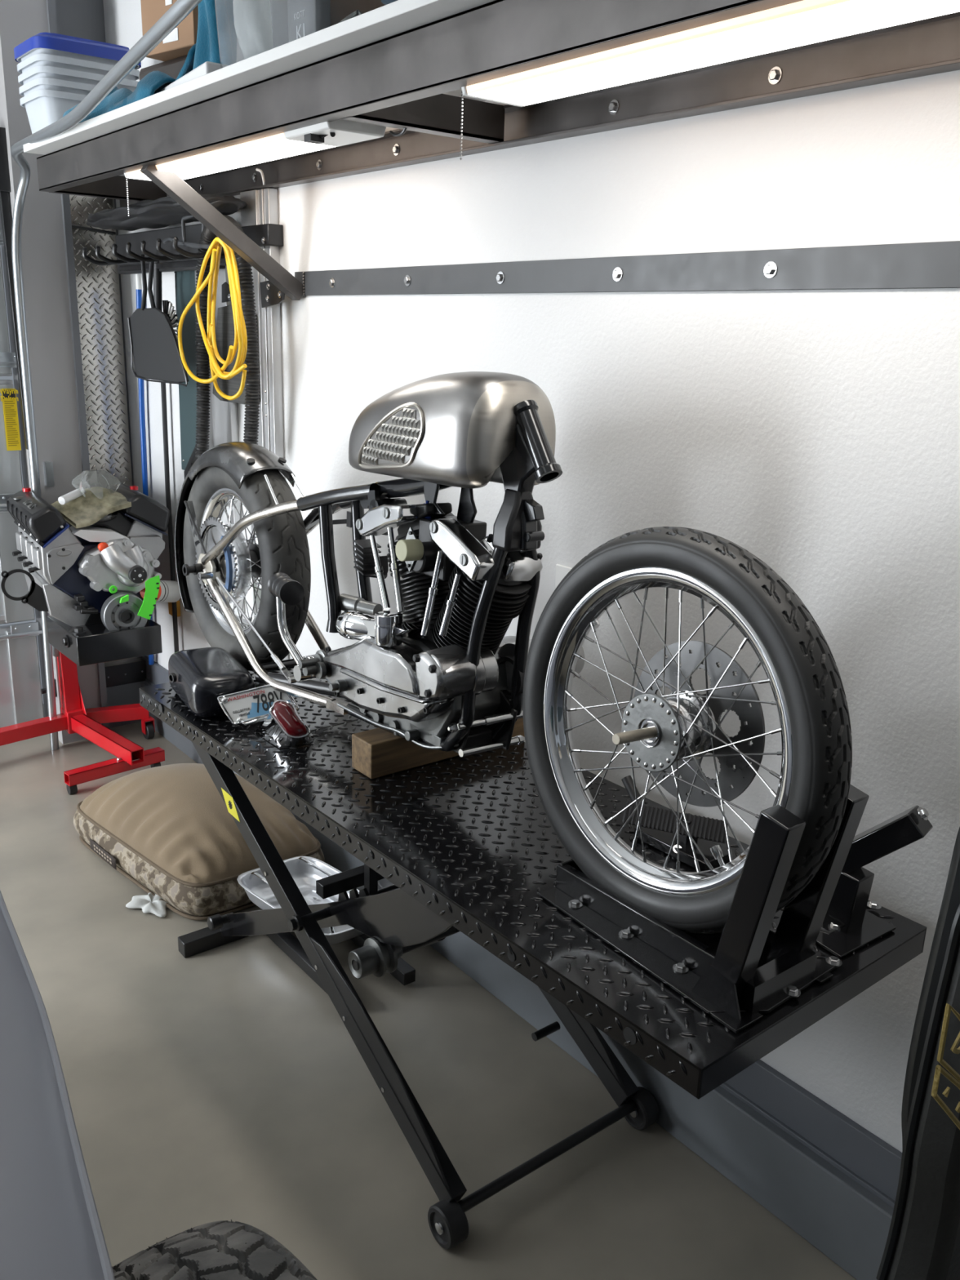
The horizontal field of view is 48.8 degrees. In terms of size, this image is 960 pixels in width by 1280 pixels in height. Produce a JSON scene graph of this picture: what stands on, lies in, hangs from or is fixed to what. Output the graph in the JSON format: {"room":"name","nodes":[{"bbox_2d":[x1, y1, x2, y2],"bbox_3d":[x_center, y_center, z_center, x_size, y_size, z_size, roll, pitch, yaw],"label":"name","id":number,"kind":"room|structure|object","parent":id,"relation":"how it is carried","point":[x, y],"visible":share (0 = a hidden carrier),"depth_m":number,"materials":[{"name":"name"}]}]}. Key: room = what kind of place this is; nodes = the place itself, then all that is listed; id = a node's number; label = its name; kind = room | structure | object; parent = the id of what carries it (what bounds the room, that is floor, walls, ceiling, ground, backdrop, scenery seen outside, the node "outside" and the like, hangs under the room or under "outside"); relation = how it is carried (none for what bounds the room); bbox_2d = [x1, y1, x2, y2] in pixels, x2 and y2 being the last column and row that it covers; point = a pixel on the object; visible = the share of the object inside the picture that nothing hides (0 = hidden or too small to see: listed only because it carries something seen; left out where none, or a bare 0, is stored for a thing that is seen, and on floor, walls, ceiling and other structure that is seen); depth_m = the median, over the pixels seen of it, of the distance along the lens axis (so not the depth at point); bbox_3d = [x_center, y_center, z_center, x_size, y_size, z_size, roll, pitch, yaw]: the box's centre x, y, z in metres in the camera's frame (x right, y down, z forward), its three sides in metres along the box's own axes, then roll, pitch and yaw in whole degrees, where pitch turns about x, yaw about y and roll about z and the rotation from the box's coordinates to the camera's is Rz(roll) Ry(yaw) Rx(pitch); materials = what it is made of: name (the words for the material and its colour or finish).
{"room":"auto repair garage","nodes":[
{"label":"auto repair garage","id":0,"kind":"room"},
{"bbox_2d":[0,0,101,744],"bbox_3d":[-1.836,-1.205,4.432,0.178,3.400,0.250,-11,21,-37],"label":"wall","id":1,"kind":"structure","parent":0,"point":[44,270],"depth_m":4.30,"materials":[{"name":"grey paint"}]},
{"bbox_2d":[0,127,28,449],"bbox_3d":[-1.946,-1.376,4.213,0.220,1.230,0.060,-11,21,-37],"label":"cable","id":2,"kind":"object","parent":1,"relation":"attached to","point":[5,183],"visible":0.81,"depth_m":4.19,"materials":[{"name":"black"}]},
{"bbox_2d":[10,0,202,750],"bbox_3d":[-1.149,-0.470,3.370,0.115,2.627,2.561,-9,19,-32],"label":"pipe","id":3,"kind":"object","parent":1,"relation":"attached to","point":[180,10],"visible":0.94,"depth_m":4.06,"materials":[{"name":"silver metal"}]},
{"bbox_2d":[45,0,109,728],"bbox_3d":[-1.749,-1.218,4.486,0.027,3.400,0.270,-11,21,-37],"label":"trim","id":4,"kind":"structure","parent":0,"point":[51,6],"depth_m":4.36,"materials":[{"name":"grey paint"}]},
{"bbox_2d":[0,703,856,1279],"bbox_3d":[-1.237,2.009,-0.244,6.650,0.100,10.200,-11,21,-37],"label":"floor","id":5,"kind":"structure","parent":0,"point":[223,1082],"depth_m":2.59,"materials":[{"name":"concrete"}]},
{"bbox_2d":[0,615,164,794],"bbox_3d":[-1.759,0.174,4.391,0.896,0.782,0.679,-11,21,-37],"label":"stand","id":6,"kind":"object","parent":5,"relation":"on","point":[93,643],"visible":0.82,"depth_m":4.38,"materials":[{"name":"red metal"}]},
{"bbox_2d":[61,706,85,733],"bbox_3d":[-1.817,0.350,4.729,0.080,0.100,0.110,-11,21,-37],"label":"socket","id":7,"kind":"object","parent":6,"relation":"attached to","point":[68,713],"depth_m":4.67,"materials":[{"name":"red metal"}]},
{"bbox_2d":[0,482,181,631],"bbox_3d":[-1.612,-0.332,4.321,0.712,0.581,0.644,-11,21,-37],"label":"engine","id":8,"kind":"object","parent":6,"relation":"on","point":[103,571],"visible":0.98,"depth_m":4.18,"materials":[{"name":"grey metal"}]},
{"bbox_2d":[51,488,131,528],"bbox_3d":[-1.522,-0.520,4.154,0.276,0.134,0.120,-11,21,-37],"label":"rag","id":9,"kind":"object","parent":8,"relation":"on","point":[80,512],"visible":0.85,"depth_m":4.13,"materials":[{"name":"beige fabric"}]},
{"bbox_2d":[57,488,85,504],"bbox_3d":[-1.588,-0.561,4.120,0.032,0.052,0.130,7,17,17],"label":"paper roll","id":10,"kind":"object","parent":9,"relation":"on","point":[75,494],"visible":0.86,"depth_m":4.09,"materials":[{"name":"white paper"}]},
{"bbox_2d":[71,470,119,499],"bbox_3d":[-1.513,-0.614,4.173,0.179,0.105,0.113,-4,17,-18],"label":"plastic bag","id":11,"kind":"object","parent":9,"relation":"on","point":[95,481],"visible":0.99,"depth_m":4.15,"materials":[{"name":"white"}]},
{"bbox_2d":[157,581,168,602],"bbox_3d":[-1.337,-0.203,4.388,0.095,0.096,0.048,10,18,27],"label":"print","id":12,"kind":"object","parent":8,"relation":"attached to","point":[163,593],"depth_m":4.37},
{"bbox_2d":[125,890,167,917],"bbox_3d":[-1.077,0.855,3.468,0.153,0.019,0.153,3,16,6],"label":"rag","id":13,"kind":"object","parent":5,"relation":"on","point":[148,903],"visible":0.92,"depth_m":3.44,"materials":[{"name":"grey fabric"}]},
{"bbox_2d":[0,889,316,1279],"bbox_3d":[-0.732,1.091,0.092,2.327,1.500,5.720,-11,21,-37],"label":"car","id":14,"kind":"object","parent":5,"relation":"on","point":[51,1228],"visible":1,"depth_m":1.24,"materials":[{"name":"grey metal"}]},
{"bbox_2d":[73,763,324,920],"bbox_3d":[-1.004,0.626,3.736,0.620,0.314,0.883,-11,21,-37],"label":"dog bed","id":15,"kind":"object","parent":5,"relation":"on","point":[170,828],"visible":0.82,"depth_m":3.54,"materials":[{"name":"beige fabric"}]},
{"bbox_2d":[138,654,926,1249],"bbox_3d":[-0.086,0.723,2.598,0.713,0.833,2.061,-11,21,-37],"label":"lift","id":16,"kind":"object","parent":5,"relation":"on","point":[468,845],"visible":0.56,"depth_m":2.29,"materials":[{"name":"black metal"}]},
{"bbox_2d":[168,647,266,717],"bbox_3d":[-0.722,0.108,2.939,0.263,0.119,0.333,-11,21,-37],"label":"tank","id":17,"kind":"object","parent":16,"relation":"on","point":[198,676],"visible":0.77,"depth_m":2.82,"materials":[{"name":"black metal"}]},
{"bbox_2d":[217,684,314,748],"bbox_3d":[-0.525,0.187,2.700,0.176,0.115,0.302,-11,21,-37],"label":"plate","id":18,"kind":"object","parent":16,"relation":"on","point":[282,726],"visible":1,"depth_m":2.73,"materials":[{"name":"grey metal"}]},
{"bbox_2d":[255,713,314,748],"bbox_3d":[-0.501,0.188,2.710,0.128,0.108,0.274,-11,21,-37],"label":"bracket","id":19,"kind":"object","parent":18,"relation":"attached to","point":[282,731],"depth_m":2.62,"materials":[{"name":"silver metal"}]},
{"bbox_2d":[236,856,363,944],"bbox_3d":[-0.514,0.809,3.299,0.511,0.103,0.289,17,22,42],"label":"pan","id":20,"kind":"object","parent":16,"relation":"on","point":[304,871],"visible":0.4,"depth_m":3.40,"materials":[{"name":"silver metal"}]},
{"bbox_2d":[174,371,584,756],"bbox_3d":[-0.405,-0.236,2.664,0.424,0.910,1.656,-14,22,-43],"label":"motorcycle","id":21,"kind":"object","parent":16,"relation":"on","point":[445,674],"visible":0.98,"depth_m":2.28,"materials":[{"name":"silver metal"}]},
{"bbox_2d":[351,717,524,778],"bbox_3d":[-0.093,0.237,2.622,0.470,0.086,0.087,-11,21,-37],"label":"wood block","id":22,"kind":"object","parent":16,"relation":"on","point":[376,753],"visible":0.53,"depth_m":2.49,"materials":[{"name":"brown wood"}]},
{"bbox_2d":[621,775,729,871],"bbox_3d":[0.386,0.371,2.159,0.121,0.134,0.245,-13,22,-41],"label":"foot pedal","id":23,"kind":"object","parent":16,"relation":"on","point":[659,826],"visible":0.78,"depth_m":2.14,"materials":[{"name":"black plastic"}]},
{"bbox_2d":[537,783,933,1033],"bbox_3d":[0.456,0.335,1.873,0.516,0.358,0.521,-11,21,-37],"label":"chock","id":24,"kind":"object","parent":16,"relation":"on","point":[744,971],"visible":0.88,"depth_m":1.72,"materials":[{"name":"black paint"}]},
{"bbox_2d":[522,526,852,933],"bbox_3d":[0.311,0.155,1.815,0.222,0.692,0.687,-8,19,-29],"label":"wheel","id":25,"kind":"object","parent":24,"relation":"in","point":[670,735],"visible":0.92,"depth_m":1.78,"materials":[{"name":"rubber"}]},
{"bbox_2d":[875,826,959,1279],"bbox_3d":[0.531,0.821,1.241,0.630,1.402,0.183,-11,21,-37],"label":"equipment bag","id":26,"kind":"object","parent":5,"relation":"on","point":[922,1242],"visible":1,"depth_m":0.95,"materials":[{"name":"black fabric"}]},
{"bbox_2d":[102,0,959,1152],"bbox_3d":[1.462,-0.171,1.060,0.120,3.500,9.870,-11,21,-37],"label":"wall","id":27,"kind":"structure","parent":0,"point":[815,433],"depth_m":2.17,"materials":[{"name":"white paint"}]},
{"bbox_2d":[54,0,133,485],"bbox_3d":[-1.691,-1.258,4.627,0.245,3.400,0.110,-11,21,-37],"label":"trim","id":28,"kind":"structure","parent":27,"relation":"attached to","point":[82,19],"depth_m":4.25,"materials":[{"name":"grey paint"}]},
{"bbox_2d":[69,195,142,663],"bbox_3d":[-1.658,-0.915,4.668,0.224,2.120,0.028,-11,21,-37],"label":"sheet","id":29,"kind":"object","parent":27,"relation":"attached to","point":[98,289],"visible":0.42,"depth_m":4.58,"materials":[{"name":"silver metal"}]},
{"bbox_2d":[106,681,141,728],"bbox_3d":[-1.707,0.299,5.002,0.195,0.200,0.070,-11,21,-37],"label":"baseboard","id":30,"kind":"structure","parent":27,"relation":"attached to","point":[126,694],"depth_m":4.97,"materials":[{"name":"grey paint"}]},
{"bbox_2d":[104,657,146,687],"bbox_3d":[-1.685,0.156,4.962,0.225,0.100,0.064,-11,21,-37],"label":"kick plate","id":31,"kind":"object","parent":27,"relation":"attached to","point":[131,671],"visible":0.81,"depth_m":4.95,"materials":[{"name":"black paint"}]},
{"bbox_2d":[160,382,178,652],"bbox_3d":[-1.315,-0.347,4.519,0.020,1.471,0.036,-11,21,-37],"label":"pole","id":32,"kind":"object","parent":27,"relation":"attached to","point":[163,393],"visible":0.65,"depth_m":4.45,"materials":[{"name":"black plastic"}]},
{"bbox_2d":[168,600,180,617],"bbox_3d":[-1.335,-0.141,4.623,0.030,0.070,0.065,-11,21,-37],"label":"hook","id":33,"kind":"object","parent":27,"relation":"attached to","point":[170,604],"visible":0.56,"depth_m":4.61,"materials":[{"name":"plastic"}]},
{"bbox_2d":[82,215,283,274],"bbox_3d":[-1.131,-1.433,3.833,0.261,0.173,1.270,-11,21,-37],"label":"tool rack","id":34,"kind":"object","parent":27,"relation":"attached to","point":[175,249],"visible":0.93,"depth_m":3.82,"materials":[{"name":"black metal"}]},
{"bbox_2d":[135,273,154,664],"bbox_3d":[-1.464,-0.715,4.624,0.024,1.756,0.148,-11,21,-37],"label":"handle","id":35,"kind":"object","parent":34,"relation":"hanging from","point":[138,276],"visible":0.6,"depth_m":4.54,"materials":[{"name":"blue"}]},
{"bbox_2d":[127,254,188,386],"bbox_3d":[-1.179,-1.167,3.850,0.020,0.449,0.533,-11,21,-37],"label":"dustpan","id":36,"kind":"object","parent":34,"relation":"hanging from","point":[155,352],"visible":0.98,"depth_m":3.88,"materials":[{"name":"black plastic"}]},
{"bbox_2d":[153,261,162,311],"bbox_3d":[-1.234,-1.361,4.054,0.038,0.206,0.059,-11,21,-37],"label":"handle","id":37,"kind":"object","parent":34,"relation":"hanging from","point":[157,294],"visible":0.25,"depth_m":4.05,"materials":[{"name":"black plastic"}]},
{"bbox_2d":[147,262,178,340],"bbox_3d":[-1.167,-1.245,3.900,0.022,0.311,0.297,-9,20,-33],"label":"brush","id":38,"kind":"object","parent":34,"relation":"hanging from","point":[168,309],"visible":0.55,"depth_m":3.87,"materials":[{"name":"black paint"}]},
{"bbox_2d":[86,193,247,231],"bbox_3d":[-1.175,-1.549,3.846,0.251,0.087,1.200,-11,21,-37],"label":"tarp","id":39,"kind":"object","parent":34,"relation":"on","point":[162,212],"visible":0.79,"depth_m":3.71,"materials":[{"name":"black plastic"}]},
{"bbox_2d":[177,237,247,399],"bbox_3d":[-0.883,-1.057,3.494,0.077,0.504,0.505,-11,21,-37],"label":"extension cord","id":40,"kind":"object","parent":34,"relation":"hanging from","point":[240,331],"visible":0.95,"depth_m":3.44,"materials":[{"name":"yellow plastic"}]},
{"bbox_2d":[195,214,260,457],"bbox_3d":[-0.875,-1.009,3.605,0.051,0.820,0.479,-11,21,-37],"label":"corrugated hose","id":41,"kind":"object","parent":34,"relation":"hanging from","point":[245,273],"visible":0.74,"depth_m":3.52,"materials":[{"name":"grey"}]},
{"bbox_2d":[173,270,197,470],"bbox_3d":[-1.129,-1.052,4.122,0.024,0.800,0.240,-11,21,-37],"label":"panel","id":42,"kind":"object","parent":27,"relation":"attached to","point":[184,281],"visible":0.46,"depth_m":4.11,"materials":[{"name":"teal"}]},
{"bbox_2d":[195,265,244,613],"bbox_3d":[-0.969,-0.549,4.024,0.046,1.780,0.343,-11,21,-37],"label":"channel","id":43,"kind":"object","parent":27,"relation":"attached to","point":[224,418],"depth_m":3.94,"materials":[{"name":"grey metal"}]},
{"bbox_2d":[183,445,197,479],"bbox_3d":[-1.111,-0.670,4.118,0.020,0.244,0.160,-11,21,-37],"label":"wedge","id":44,"kind":"object","parent":43,"relation":"attached to","point":[192,460],"visible":0.15,"depth_m":4.12,"materials":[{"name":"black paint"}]},
{"bbox_2d":[240,187,288,660],"bbox_3d":[-0.724,-0.529,3.697,0.056,1.940,0.305,-11,21,-37],"label":"post","id":45,"kind":"object","parent":27,"relation":"attached to","point":[262,206],"depth_m":3.55,"materials":[{"name":"grey metal"}]},
{"bbox_2d":[212,304,260,404],"bbox_3d":[-0.867,-1.012,3.734,0.008,0.344,0.372,-11,21,-37],"label":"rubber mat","id":46,"kind":"object","parent":45,"relation":"attached to","point":[224,339],"visible":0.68,"depth_m":3.76,"materials":[{"name":"grey rubber"}]},
{"bbox_2d":[22,0,959,300],"bbox_3d":[0.027,-0.968,2.180,0.575,0.486,5.700,-11,21,-37],"label":"storage shelf","id":47,"kind":"object","parent":27,"relation":"attached to","point":[400,64],"visible":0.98,"depth_m":2.19,"materials":[{"name":"grey metal"}]},
{"bbox_2d":[19,89,86,133],"bbox_3d":[-1.416,-1.823,3.774,0.360,0.170,0.286,-11,21,-37],"label":"storage tote","id":48,"kind":"object","parent":47,"relation":"on","point":[44,108],"visible":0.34,"depth_m":3.61,"materials":[{"name":"white plastic"}]},
{"bbox_2d":[18,77,133,96],"bbox_3d":[-1.415,-1.858,3.764,0.360,0.170,0.286,-11,21,-37],"label":"storage tote","id":49,"kind":"object","parent":48,"relation":"in","point":[40,83],"visible":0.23,"depth_m":3.59,"materials":[{"name":"white plastic"}]},
{"bbox_2d":[17,65,137,91],"bbox_3d":[-1.414,-1.893,3.754,0.360,0.170,0.286,-11,21,-37],"label":"storage tote","id":50,"kind":"object","parent":49,"relation":"in","point":[49,72],"visible":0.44,"depth_m":3.60,"materials":[{"name":"white plastic"}]},
{"bbox_2d":[17,53,139,80],"bbox_3d":[-1.413,-1.927,3.744,0.360,0.170,0.286,-11,21,-37],"label":"storage tote","id":51,"kind":"object","parent":50,"relation":"in","point":[37,60],"visible":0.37,"depth_m":3.60,"materials":[{"name":"white plastic"}]},
{"bbox_2d":[13,32,141,69],"bbox_3d":[-1.411,-1.978,3.729,0.371,0.205,0.294,-11,21,-37],"label":"storage tote","id":52,"kind":"object","parent":51,"relation":"in","point":[50,43],"visible":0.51,"depth_m":3.58,"materials":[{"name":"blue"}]},
{"bbox_2d":[16,48,139,69],"bbox_3d":[-1.412,-1.962,3.734,0.360,0.170,0.286,-11,21,-37],"label":"tub","id":53,"kind":"object","parent":52,"relation":"in","point":[112,56],"depth_m":3.61,"materials":[{"name":"white plastic"}]},
{"bbox_2d":[62,0,220,124],"bbox_3d":[-0.929,-1.661,2.985,0.223,0.335,1.103,-11,21,-37],"label":"fleece blanket","id":54,"kind":"object","parent":47,"relation":"on","point":[206,48],"visible":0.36,"depth_m":2.72,"materials":[{"name":"blue fabric"}]},
{"bbox_2d":[139,54,187,80],"bbox_3d":[-0.777,-1.584,3.069,0.260,0.148,0.400,-14,22,-42],"label":"case","id":55,"kind":"object","parent":47,"relation":"on","point":[172,68],"visible":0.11,"depth_m":2.97,"materials":[{"name":"grey plastic"}]},
{"bbox_2d":[140,0,198,61],"bbox_3d":[-0.790,-1.784,2.942,0.240,0.300,0.202,15,21,38],"label":"cardboard box","id":56,"kind":"object","parent":55,"relation":"on","point":[178,43],"visible":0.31,"depth_m":2.90,"materials":[{"name":"brown cardboard"}]},
{"bbox_2d":[161,61,220,91],"bbox_3d":[-0.719,-1.419,2.708,0.088,0.035,0.400,-8,19,-30],"label":"folded paper","id":57,"kind":"object","parent":47,"relation":"on","point":[207,67],"visible":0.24,"depth_m":2.58,"materials":[{"name":"white paper"}]},
{"bbox_2d":[214,0,273,68],"bbox_3d":[-0.463,-1.530,2.511,0.320,0.376,0.262,-11,21,-37],"label":"clear bin","id":58,"kind":"object","parent":47,"relation":"on","point":[244,27],"visible":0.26,"depth_m":2.42,"materials":[{"name":"white plastic"}]},
{"bbox_2d":[124,119,386,216],"bbox_3d":[-0.652,-1.281,2.811,0.173,0.229,1.234,-11,21,-37],"label":"lamp","id":59,"kind":"object","parent":47,"relation":"attached to","point":[326,135],"visible":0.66,"depth_m":2.60,"materials":[{"name":"white plastic"}]},
{"bbox_2d":[126,133,335,180],"bbox_3d":[-0.705,-1.350,2.862,0.170,0.118,1.008,-11,21,-37],"label":"diffuser","id":60,"kind":"object","parent":59,"relation":"attached to","point":[278,146],"depth_m":2.75,"materials":[{"name":"white plastic"}]},
{"bbox_2d":[255,168,274,188],"bbox_3d":[-0.692,-1.479,3.405,0.051,0.072,0.055,14,21,37],"label":"cable","id":61,"kind":"object","parent":47,"relation":"on","point":[256,169],"visible":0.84,"depth_m":3.38,"materials":[{"name":"white plastic"}]},
{"bbox_2d":[269,0,385,48],"bbox_3d":[-0.297,-1.466,2.309,0.320,0.376,0.262,-11,21,-37],"label":"clear bin","id":62,"kind":"object","parent":47,"relation":"on","point":[291,20],"visible":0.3,"depth_m":2.23,"materials":[{"name":"white plastic"}]},
{"bbox_2d":[338,9,362,22],"bbox_3d":[-0.246,-1.242,2.124,0.123,0.043,0.158,-11,21,-37],"label":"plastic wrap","id":63,"kind":"object","parent":47,"relation":"on","point":[357,12],"visible":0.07,"depth_m":2.11,"materials":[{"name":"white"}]},
{"bbox_2d":[381,0,397,4],"bbox_3d":[0.018,-1.370,1.919,0.364,0.360,0.647,-6,18,-24],"label":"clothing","id":64,"kind":"object","parent":47,"relation":"on","point":[384,2],"visible":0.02,"depth_m":2.10,"materials":[{"name":"fabric"}]},
{"bbox_2d":[389,128,407,136],"bbox_3d":[-0.179,-1.185,2.360,0.007,0.112,0.074,-11,21,-37],"label":"hook","id":65,"kind":"object","parent":47,"relation":"attached to","point":[404,130],"visible":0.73,"depth_m":2.37,"materials":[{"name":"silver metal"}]},
{"bbox_2d":[459,0,959,159],"bbox_3d":[0.395,-0.875,1.535,0.173,0.229,1.234,-11,21,-37],"label":"lamp","id":66,"kind":"object","parent":47,"relation":"attached to","point":[805,22],"visible":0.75,"depth_m":1.56,"materials":[{"name":"white plastic"}]},
{"bbox_2d":[466,0,959,106],"bbox_3d":[0.396,-0.925,1.522,0.170,0.118,1.178,-11,21,-37],"label":"diffuser","id":67,"kind":"object","parent":66,"relation":"attached to","point":[805,22],"depth_m":1.56,"materials":[{"name":"white plastic"}]},
{"bbox_2d":[140,680,893,1279],"bbox_3d":[0.457,1.081,2.558,0.050,0.200,6.760,-11,21,-37],"label":"baseboard","id":68,"kind":"structure","parent":27,"relation":"attached to","point":[838,1216],"depth_m":2.37,"materials":[{"name":"grey paint"}]},
{"bbox_2d":[142,655,902,1208],"bbox_3d":[0.474,0.926,2.523,0.018,0.103,6.760,-11,21,-37],"label":"trim","id":69,"kind":"structure","parent":27,"relation":"attached to","point":[860,1150],"depth_m":2.22,"materials":[{"name":"grey"}]},
{"bbox_2d":[555,564,572,587],"bbox_3d":[0.212,-0.151,2.604,0.006,0.060,0.075,-11,21,-37],"label":"outlet cover","id":70,"kind":"object","parent":27,"relation":"attached to","point":[562,571],"visible":0.47,"depth_m":2.61,"materials":[{"name":"white plastic"}]},
{"bbox_2d":[294,240,959,295],"bbox_3d":[0.851,-0.587,1.645,0.016,0.073,4.700,-11,21,-37],"label":"rail","id":71,"kind":"object","parent":27,"relation":"attached to","point":[935,264],"visible":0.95,"depth_m":2.17,"materials":[{"name":"grey metal"}]},
{"bbox_3d":[-4.118,-2.040,2.392,6.500,0.780,0.100,-11,21,-37],"label":"wall","id":72,"kind":"structure","parent":0,"visible":0},
{"bbox_2d":[0,229,44,728],"bbox_3d":[-3.544,-0.538,3.307,4.240,2.635,0.090,-11,21,-37],"label":"door","id":73,"kind":"structure","parent":72,"relation":"in","point":[20,686],"depth_m":4.65,"materials":[{"name":"white metal"}]},
{"bbox_2d":[0,388,21,450],"bbox_3d":[-1.968,-0.925,4.444,0.075,0.256,0.005,-11,21,-37],"label":"warning label","id":74,"kind":"object","parent":73,"relation":"attached to","point":[9,395],"visible":1,"depth_m":4.44,"materials":[{"name":"yellow paper"}]},
{"bbox_2d":[4,400,18,445],"bbox_3d":[-1.968,-0.910,4.448,0.043,0.185,0.001,-11,21,-37],"label":"print","id":75,"kind":"object","parent":74,"relation":"attached to","point":[11,412],"depth_m":4.45,"materials":[{"name":"yellow paper"}]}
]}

